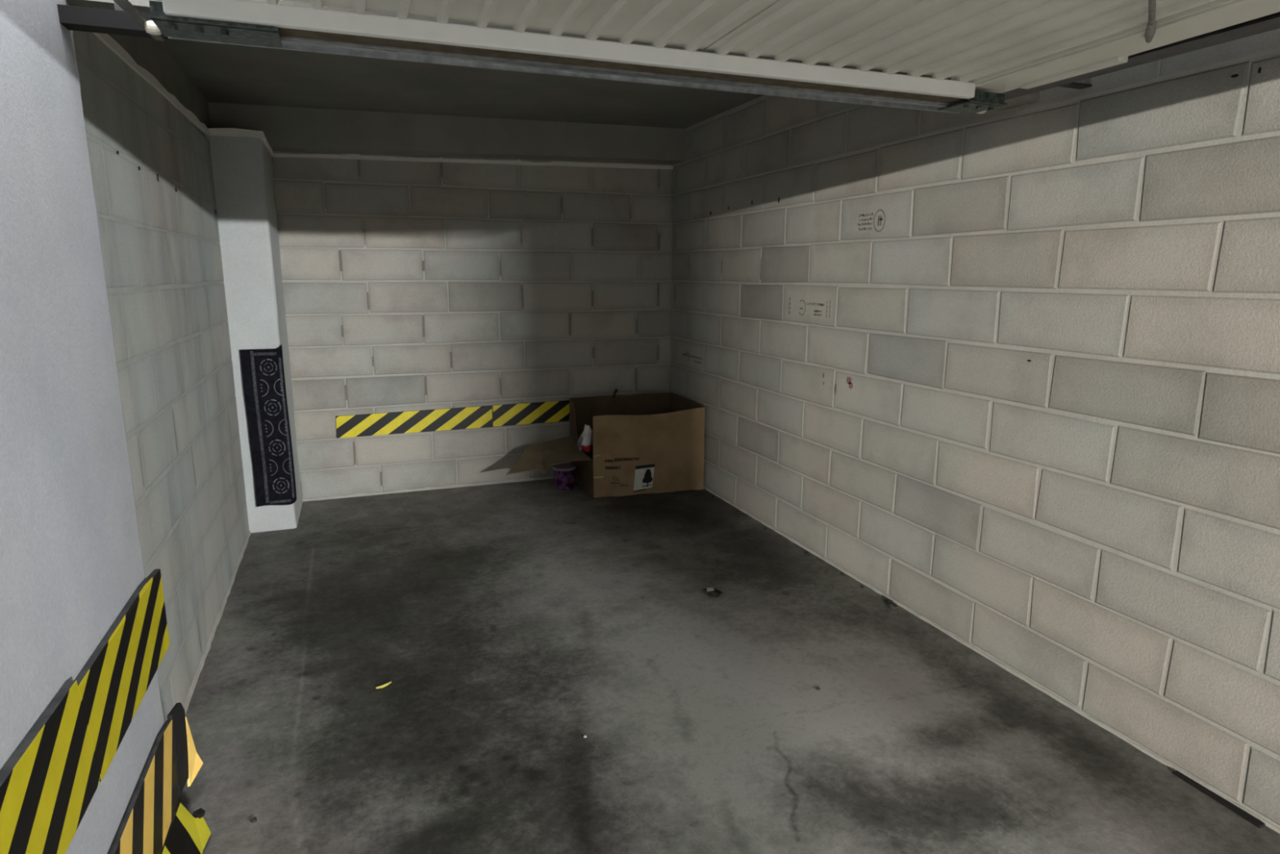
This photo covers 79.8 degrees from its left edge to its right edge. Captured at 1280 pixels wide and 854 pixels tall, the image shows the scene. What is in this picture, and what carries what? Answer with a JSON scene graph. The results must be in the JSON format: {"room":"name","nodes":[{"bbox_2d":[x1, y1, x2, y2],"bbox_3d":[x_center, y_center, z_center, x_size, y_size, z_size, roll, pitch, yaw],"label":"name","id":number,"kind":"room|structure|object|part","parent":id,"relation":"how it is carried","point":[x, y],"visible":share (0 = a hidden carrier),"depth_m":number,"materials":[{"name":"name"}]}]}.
{"room":"parking garage","nodes":[
{"label":"parking garage","id":0,"kind":"room"},
{"bbox_2d":[0,0,175,853],"bbox_3d":[-0.835,0.139,0.448,0.230,2.460,2.960,-4,12,-20],"label":"wall","id":1,"kind":"structure","parent":0,"point":[71,559],"depth_m":1.44,"materials":[{"name":"white paint"}]},
{"bbox_2d":[0,680,100,853],"bbox_3d":[-0.805,0.667,0.827,0.017,0.275,1.340,-4,12,-20],"label":"strip","id":2,"kind":"object","parent":1,"relation":"attached to","point":[51,780],"visible":1,"depth_m":1.25,"materials":[{"name":"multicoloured plastic"}]},
{"bbox_2d":[57,0,167,39],"bbox_3d":[-1.134,-0.884,1.640,0.195,0.067,0.055,-4,12,-20],"label":"rail","id":3,"kind":"object","parent":1,"relation":"attached to","point":[117,21],"visible":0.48,"depth_m":1.62,"materials":[{"name":"black metal"}]},
{"bbox_2d":[75,568,169,782],"bbox_3d":[-1.144,0.529,1.716,0.018,0.236,0.650,-4,12,-20],"label":"strip","id":4,"kind":"object","parent":1,"relation":"attached to","point":[113,683],"visible":0.79,"depth_m":1.66,"materials":[{"name":"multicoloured plastic"}]},
{"bbox_2d":[107,702,203,853],"bbox_3d":[-0.971,0.999,1.387,0.052,0.265,1.662,-4,12,-20],"label":"strip","id":5,"kind":"object","parent":1,"relation":"attached to","point":[173,760],"visible":1,"depth_m":1.87,"materials":[{"name":"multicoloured plastic"}]},
{"bbox_2d":[182,475,1279,833],"bbox_3d":[-0.211,0.852,3.077,2.885,0.038,5.080,-4,12,-20],"label":"trim","id":6,"kind":"structure","parent":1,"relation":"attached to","point":[1269,824],"depth_m":3.13,"materials":[{"name":"grey concrete"}]},
{"bbox_2d":[72,30,248,721],"bbox_3d":[-1.890,-0.231,3.129,0.125,2.128,3.368,-4,12,-20],"label":"wall","id":7,"kind":"structure","parent":0,"point":[152,171],"depth_m":2.72,"materials":[{"name":"grey concrete"}]},
{"bbox_2d":[108,34,210,136],"bbox_3d":[-1.572,-1.233,1.905,0.165,0.345,5.660,-4,12,-20],"label":"trim","id":8,"kind":"structure","parent":7,"relation":"attached to","point":[148,53],"depth_m":3.22,"materials":[{"name":"concrete"}]},
{"bbox_2d":[204,135,302,533],"bbox_3d":[-2.222,-0.511,4.473,0.275,2.150,0.595,-4,12,-20],"label":"pillar","id":9,"kind":"structure","parent":7,"relation":"attached to","point":[242,169],"depth_m":4.15,"materials":[{"name":"paint"}]},
{"bbox_2d":[240,344,296,506],"bbox_3d":[-2.082,-0.003,4.299,0.216,0.920,0.038,-4,12,-20],"label":"patterned mat","id":10,"kind":"object","parent":9,"relation":"attached to","point":[262,369],"visible":1,"depth_m":4.29,"materials":[{"name":"black rubber"}]},
{"bbox_2d":[93,32,673,169],"bbox_3d":[-1.438,-1.497,3.920,1.921,0.117,4.206,5,12,22],"label":"trim","id":11,"kind":"structure","parent":7,"relation":"attached to","point":[110,42],"depth_m":4.08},
{"bbox_2d":[159,36,763,128],"bbox_3d":[-0.225,-1.541,2.362,3.245,0.254,5.860,-4,12,-20],"label":"ceiling","id":12,"kind":"structure","parent":0,"point":[229,73],"depth_m":4.03,"materials":[{"name":"concrete"}]},
{"bbox_2d":[271,151,672,498],"bbox_3d":[-1.166,-0.696,5.209,2.953,2.230,0.124,-4,12,-20],"label":"wall","id":13,"kind":"structure","parent":0,"point":[408,286],"depth_m":5.12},
{"bbox_2d":[335,405,492,438],"bbox_3d":[-1.498,-0.038,5.140,1.013,0.157,0.010,-4,12,-20],"label":"strip","id":14,"kind":"object","parent":13,"relation":"attached to","point":[470,417],"visible":1,"depth_m":5.13,"materials":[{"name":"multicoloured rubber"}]},
{"bbox_2d":[208,102,684,164],"bbox_3d":[-1.134,-1.873,4.895,2.945,0.339,0.350,-4,12,-20],"label":"beam","id":15,"kind":"structure","parent":13,"relation":"attached to","point":[288,129],"depth_m":4.71,"materials":[{"name":"concrete"}]},
{"bbox_2d":[492,400,569,426],"bbox_3d":[-0.762,-0.097,5.412,0.558,0.156,0.010,-4,12,-20],"label":"strip","id":16,"kind":"object","parent":13,"relation":"attached to","point":[504,415],"visible":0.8,"depth_m":5.40,"materials":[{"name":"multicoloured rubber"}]},
{"bbox_2d":[66,0,1039,111],"bbox_3d":[-0.031,-1.228,2.118,2.995,0.430,0.160,-4,12,-20],"label":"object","id":17,"kind":"structure","parent":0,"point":[142,6],"depth_m":1.94,"materials":[{"name":"metal"}]},
{"bbox_2d":[175,478,1279,853],"bbox_3d":[1.403,1.911,-2.118,14.900,0.001,16.820,-4,12,-20],"label":"floor","id":18,"kind":"structure","parent":0,"point":[509,624],"depth_m":2.60,"materials":[{"name":"concrete"}]},
{"bbox_2d":[161,802,211,853],"bbox_3d":[-0.982,1.133,1.493,0.080,0.089,1.216,-4,12,-19],"label":"strip","id":19,"kind":"object","parent":18,"relation":"on","point":[188,834],"visible":1,"depth_m":1.96,"materials":[{"name":"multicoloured plastic"}]},
{"bbox_2d":[249,816,257,822],"bbox_3d":[-1.046,1.063,2.073,0.017,0.008,0.017,-4,12,-20],"label":"pebble","id":20,"kind":"object","parent":18,"relation":"on","point":[254,820],"visible":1,"depth_m":2.07,"materials":[{"name":"grey stone"}]},
{"bbox_2d":[376,681,391,688],"bbox_3d":[-0.917,0.927,2.750,0.060,0.010,0.017,-11,16,-43],"label":"paper scrap","id":21,"kind":"object","parent":18,"relation":"on","point":[387,683],"visible":1,"depth_m":2.74,"materials":[{"name":"yellow paper"}]},
{"bbox_2d":[552,463,575,489],"bbox_3d":[-0.521,0.345,5.292,0.158,0.157,0.158,-4,12,-20],"label":"tub","id":22,"kind":"object","parent":18,"relation":"on","point":[564,473],"visible":0.99,"depth_m":5.24,"materials":[{"name":"plastic"}]},
{"bbox_2d":[506,389,705,498],"bbox_3d":[-0.270,0.109,5.213,1.318,0.648,0.553,-4,12,-20],"label":"cardboard box","id":23,"kind":"object","parent":18,"relation":"on","point":[653,442],"visible":0.99,"depth_m":5.13,"materials":[{"name":"brown cardboard"}]},
{"bbox_3d":[-0.395,0.282,5.239,0.014,0.296,0.476,-5,12,-23],"label":"panel","id":24,"kind":"part","parent":23,"relation":"part of","materials":[{"name":"cardboard"}]},
{"bbox_2d":[576,424,592,452],"bbox_3d":[-0.364,0.077,5.093,0.104,0.184,0.115,8,14,33],"label":"plastic bag","id":25,"kind":"object","parent":23,"relation":"in","point":[584,442],"visible":0.98,"depth_m":5.06,"materials":[{"name":"white plastic"}]},
{"bbox_3d":[-0.127,0.064,5.550,0.775,0.603,0.018,-4,12,-20],"label":"panel","id":26,"kind":"part","parent":23,"relation":"part of","materials":[{"name":"cardboard"}]},
{"bbox_3d":[-0.029,0.405,5.374,0.790,0.005,0.530,-4,12,-20],"label":"panel","id":27,"kind":"part","parent":23,"relation":"part of","materials":[{"name":"cardboard"}]},
{"bbox_2d":[633,463,654,492],"bbox_3d":[0.026,0.341,5.122,0.149,0.184,0.012,-2,12,-13],"label":"label","id":28,"kind":"object","parent":23,"relation":"on","point":[643,473],"depth_m":5.12,"materials":[{"name":"white paper"}]},
{"bbox_3d":[0.065,0.168,5.097,0.777,0.578,0.031,-3,12,-17],"label":"panel","id":29,"kind":"part","parent":23,"relation":"part of","materials":[{"name":"brown cardboard"}]},
{"bbox_3d":[0.331,0.089,5.449,0.013,0.596,0.530,-4,12,-22],"label":"panel","id":30,"kind":"part","parent":23,"relation":"part of","materials":[{"name":"brown cardboard"}]},
{"bbox_2d":[702,587,722,596],"bbox_3d":[0.342,0.765,3.558,0.076,0.021,0.098,-4,12,-20],"label":"paper scrap","id":31,"kind":"object","parent":18,"relation":"on","point":[707,588],"visible":1,"depth_m":3.56,"materials":[{"name":"beige"}]},
{"bbox_2d":[883,599,897,608],"bbox_3d":[1.122,0.791,3.429,0.047,0.022,0.093,-4,12,-20],"label":"crumb","id":32,"kind":"object","parent":18,"relation":"on","point":[891,604],"visible":1,"depth_m":3.41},
{"bbox_2d":[1172,770,1265,827],"bbox_3d":[1.631,1.050,2.172,0.026,0.008,0.244,-4,12,-20],"label":"strip","id":33,"kind":"object","parent":18,"relation":"on","point":[1246,815],"visible":1,"depth_m":2.15,"materials":[{"name":"black"}]},
{"bbox_2d":[670,28,1279,827],"bbox_3d":[1.265,-0.385,3.124,0.125,2.449,5.787,-4,12,-20],"label":"wall","id":34,"kind":"structure","parent":0,"point":[1013,374],"depth_m":2.66,"materials":[{"name":"grey"}]},
{"bbox_2d":[1002,11,1279,100],"bbox_3d":[1.608,-1.042,1.359,0.400,0.438,2.300,-4,12,-20],"label":"rail","id":35,"kind":"object","parent":34,"relation":"attached to","point":[1270,22],"visible":0.24,"depth_m":1.87,"materials":[{"name":"metal"}]},
{"bbox_2d":[113,0,1279,114],"bbox_3d":[0.356,-0.730,0.966,2.224,0.121,2.310,-4,12,-20],"label":"door","id":36,"kind":"structure","parent":35,"relation":"attached to","point":[988,49],"depth_m":1.68,"materials":[{"name":"paint"}]},
{"bbox_3d":[-0.943,-0.781,1.360,0.030,0.006,0.653,-3,12,-16],"label":"lifting arm","id":37,"kind":"part","parent":36,"relation":"part of","materials":[{"name":"metal"}]},
{"bbox_3d":[0.010,-0.868,1.790,1.953,0.039,0.024,-4,12,-20],"label":"rail","id":38,"kind":"part","parent":36,"relation":"part of","materials":[{"name":"white metal"}]},
{"bbox_3d":[0.373,-0.729,0.837,1.953,0.072,2.060,-4,12,-20],"label":"panel","id":39,"kind":"part","parent":36,"relation":"part of","materials":[{"name":"paint"}]},
{"bbox_3d":[1.126,-0.931,2.002,0.030,0.026,0.300,-4,12,-20],"label":"edge plate","id":40,"kind":"part","parent":36,"relation":"part of","materials":[{"name":"paint"}]},
{"bbox_3d":[1.341,-0.803,1.238,0.155,0.076,2.140,-4,12,-20],"label":"frame","id":41,"kind":"part","parent":36,"relation":"part of","materials":[{"name":"paint"}]}
]}

